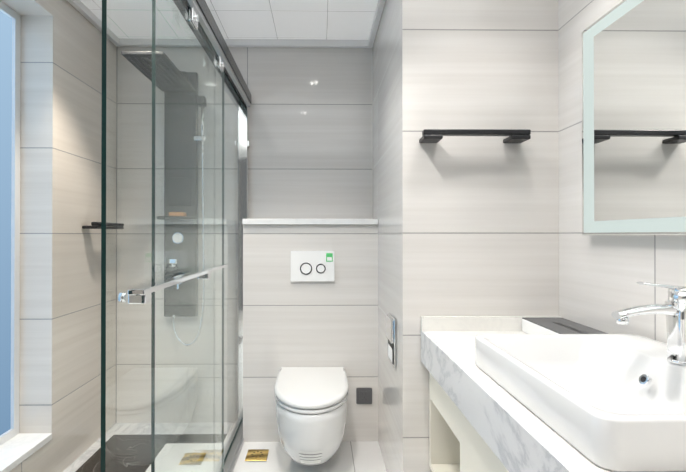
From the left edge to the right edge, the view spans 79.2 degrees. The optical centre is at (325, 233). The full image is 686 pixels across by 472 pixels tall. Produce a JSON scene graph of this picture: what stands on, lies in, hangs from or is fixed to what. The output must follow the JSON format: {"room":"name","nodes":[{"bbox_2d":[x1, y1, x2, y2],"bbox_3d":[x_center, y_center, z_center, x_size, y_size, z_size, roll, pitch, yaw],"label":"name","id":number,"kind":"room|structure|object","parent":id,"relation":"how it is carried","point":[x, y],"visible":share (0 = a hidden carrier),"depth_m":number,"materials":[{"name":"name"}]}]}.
{"room":"bathroom","nodes":[
{"label":"bathroom","id":0,"kind":"room"},
{"bbox_2d":[0,0,116,471],"bbox_3d":[-1.410,-0.045,0.648,0.300,2.400,4.086,0,0,-1],"label":"wall","id":1,"kind":"structure","parent":0,"point":[60,207],"depth_m":2.02,"materials":[{"name":"tile"}]},
{"bbox_2d":[0,1,20,445],"bbox_3d":[-1.418,-0.048,1.120,0.042,1.950,1.629,0,0,-1],"label":"frosted window","id":2,"kind":"structure","parent":1,"relation":"in","point":[10,49],"depth_m":1.89,"materials":[{"name":"blue glass"}]},
{"bbox_2d":[0,433,51,471],"bbox_3d":[-1.346,0.942,1.116,0.169,0.030,1.629,0,0,-1],"label":"window sill","id":3,"kind":"structure","parent":1,"relation":"attached to","point":[17,449],"depth_m":1.80,"materials":[{"name":"stone"}]},
{"bbox_2d":[67,0,120,46],"bbox_3d":[-1.245,-1.175,0.580,0.027,0.039,3.935,0,0,-1],"label":"crown molding","id":4,"kind":"structure","parent":1,"relation":"attached to","point":[89,15],"depth_m":2.24,"materials":[{"name":"white paint"}]},
{"bbox_2d":[82,222,123,228],"bbox_3d":[-1.238,-0.041,2.322,0.080,0.036,0.300,0,0,-1],"label":"towel bar","id":5,"kind":"object","parent":1,"relation":"attached to","point":[96,225],"visible":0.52,"depth_m":2.21,"materials":[{"name":"black metal"}]},
{"bbox_2d":[80,0,377,39],"bbox_3d":[-0.240,-1.245,0.667,2.641,0.100,4.086,0,0,-1],"label":"ceiling","id":6,"kind":"structure","parent":0,"point":[300,19],"depth_m":2.29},
{"bbox_2d":[116,47,372,422],"bbox_3d":[-0.495,-0.036,2.627,1.875,2.400,0.150,0,0,-1],"label":"wall","id":7,"kind":"structure","parent":0,"point":[310,131],"depth_m":2.55,"materials":[{"name":"tile"}]},
{"bbox_2d":[121,51,206,345],"bbox_3d":[-0.845,-0.157,2.257,0.272,1.642,0.578,0,0,-1],"label":"shower panel","id":8,"kind":"object","parent":7,"relation":"attached to","point":[177,233],"depth_m":2.50,"materials":[{"name":"grey metal"}]},
{"bbox_2d":[120,38,371,47],"bbox_3d":[-0.479,-1.166,2.543,1.543,0.039,0.027,0,0,-1],"label":"crown molding","id":9,"kind":"structure","parent":7,"relation":"attached to","point":[269,43],"depth_m":2.53,"materials":[{"name":"white paint"}]},
{"bbox_2d":[145,423,386,471],"bbox_3d":[-0.240,1.205,0.656,2.641,0.100,4.086,0,0,-1],"label":"floor","id":10,"kind":"structure","parent":0,"point":[357,456],"depth_m":2.12,"materials":[{"name":"tile"}]},
{"bbox_2d":[63,422,231,471],"bbox_3d":[-0.912,1.157,1.423,0.712,0.002,2.235,0,0,-1],"label":"shower tray","id":11,"kind":"object","parent":10,"relation":"on","point":[88,459],"depth_m":2.27,"materials":[{"name":"stone"}]},
{"bbox_2d":[181,453,205,464],"bbox_3d":[-0.679,1.155,2.128,0.110,0.006,0.110,0,0,-1],"label":"drain","id":12,"kind":"object","parent":11,"relation":"on","point":[193,459],"depth_m":2.12,"materials":[{"name":"gold metal"}]},
{"bbox_2d":[101,0,250,471],"bbox_3d":[-0.469,0.148,1.382,0.114,2.019,2.334,0,0,-1],"label":"shower door","id":13,"kind":"structure","parent":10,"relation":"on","point":[197,16],"depth_m":1.46,"materials":[{"name":"clear glass"}]},
{"bbox_2d":[245,449,268,460],"bbox_3d":[-0.355,1.155,2.162,0.110,0.006,0.110,0,0,-1],"label":"drain","id":14,"kind":"object","parent":10,"relation":"on","point":[257,455],"visible":1,"depth_m":2.15,"materials":[{"name":"gold metal"}]},
{"bbox_2d":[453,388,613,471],"bbox_3d":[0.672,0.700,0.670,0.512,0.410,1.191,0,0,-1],"label":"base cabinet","id":15,"kind":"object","parent":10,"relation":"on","point":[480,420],"depth_m":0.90,"materials":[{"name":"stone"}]},
{"bbox_2d":[522,317,607,333],"bbox_3d":[0.838,0.351,1.416,0.155,0.054,0.373,0,0,-1],"label":"tissue box","id":16,"kind":"object","parent":15,"relation":"on","point":[551,325],"visible":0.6,"depth_m":1.47,"materials":[{"name":"black plastic"}]},
{"bbox_2d":[475,334,685,471],"bbox_3d":[0.669,0.368,0.927,0.480,0.153,0.560,0,0,-1],"label":"basin","id":17,"kind":"object","parent":15,"relation":"in","point":[614,402],"visible":1,"depth_m":0.94,"materials":[{"name":"white ceramic"}]},
{"bbox_2d":[612,282,685,365],"bbox_3d":[0.740,0.200,0.929,0.177,0.181,0.054,0,0,-1],"label":"faucet","id":18,"kind":"object","parent":17,"relation":"on","point":[673,308],"visible":1,"depth_m":0.92,"materials":[{"name":"silver metal"}]},
{"bbox_2d":[243,225,377,441],"bbox_3d":[-0.083,0.558,2.434,0.754,1.210,0.239,0,0,-1],"label":"wall","id":19,"kind":"structure","parent":0,"point":[287,322],"depth_m":2.31,"materials":[{"name":"tile"}]},
{"bbox_2d":[242,219,377,224],"bbox_3d":[-0.084,-0.064,2.426,0.752,0.032,0.260,0,0,-1],"label":"ledge","id":20,"kind":"object","parent":19,"relation":"on","point":[309,221],"visible":0.75,"depth_m":2.30,"materials":[{"name":"stone"}]},
{"bbox_2d":[274,367,348,464],"bbox_3d":[-0.067,0.921,2.051,0.366,0.362,0.520,0,0,-1],"label":"toilet","id":21,"kind":"object","parent":19,"relation":"attached to","point":[311,409],"visible":1,"depth_m":1.87,"materials":[{"name":"white ceramic"}]},
{"bbox_2d":[291,251,333,280],"bbox_3d":[-0.070,0.183,2.307,0.244,0.170,0.014,0,0,-1],"label":"flush plate","id":22,"kind":"object","parent":19,"relation":"attached to","point":[312,265],"visible":1,"depth_m":2.30,"materials":[{"name":"white plastic"}]},
{"bbox_2d":[356,388,371,403],"bbox_3d":[0.218,0.907,2.309,0.088,0.088,0.012,0,0,-1],"label":"electrical outlet plate","id":23,"kind":"object","parent":19,"relation":"attached to","point":[363,395],"visible":1,"depth_m":2.31,"materials":[{"name":"grey plastic"}]},
{"bbox_2d":[372,0,395,471],"bbox_3d":[0.372,-0.038,2.169,0.150,2.400,0.786,0,0,-1],"label":"wall","id":24,"kind":"structure","parent":0,"point":[384,115],"depth_m":2.05,"materials":[{"name":"tile"}]},
{"bbox_2d":[367,0,385,46],"bbox_3d":[0.284,-1.168,2.066,0.027,0.039,0.928,0,0,-1],"label":"crown molding","id":25,"kind":"structure","parent":24,"relation":"attached to","point":[380,5],"depth_m":2.27,"materials":[{"name":"white paint"}]},
{"bbox_2d":[386,313,395,368],"bbox_3d":[0.289,0.470,1.832,0.020,0.210,0.150,0,0,-1],"label":"paper holder","id":26,"kind":"object","parent":24,"relation":"attached to","point":[391,327],"visible":1,"depth_m":1.78,"materials":[{"name":"silver metal"}]},
{"bbox_2d":[395,0,558,471],"bbox_3d":[0.686,-0.040,1.704,0.766,2.400,0.150,0,0,-1],"label":"wall","id":27,"kind":"structure","parent":0,"point":[477,225],"depth_m":1.63,"materials":[{"name":"tile"}]},
{"bbox_2d":[419,129,530,142],"bbox_3d":[0.569,-0.371,1.587,0.402,0.036,0.080,0,0,-1],"label":"towel rail","id":28,"kind":"object","parent":27,"relation":"attached to","point":[437,135],"visible":1,"depth_m":1.55,"materials":[{"name":"black metal"}]},
{"bbox_2d":[558,0,685,343],"bbox_3d":[1.012,-0.048,0.133,0.150,2.400,3.000,0,0,-1],"label":"wall","id":29,"kind":"structure","parent":0,"point":[600,276],"depth_m":1.45,"materials":[{"name":"tile"}]},
{"bbox_2d":[582,0,685,234],"bbox_3d":[0.908,-0.346,0.982,0.034,0.701,0.898,0,0,-1],"label":"led mirror","id":30,"kind":"object","parent":29,"relation":"attached to","point":[633,117],"visible":1,"depth_m":1.19,"materials":[{"name":"white mirror"}]}
]}

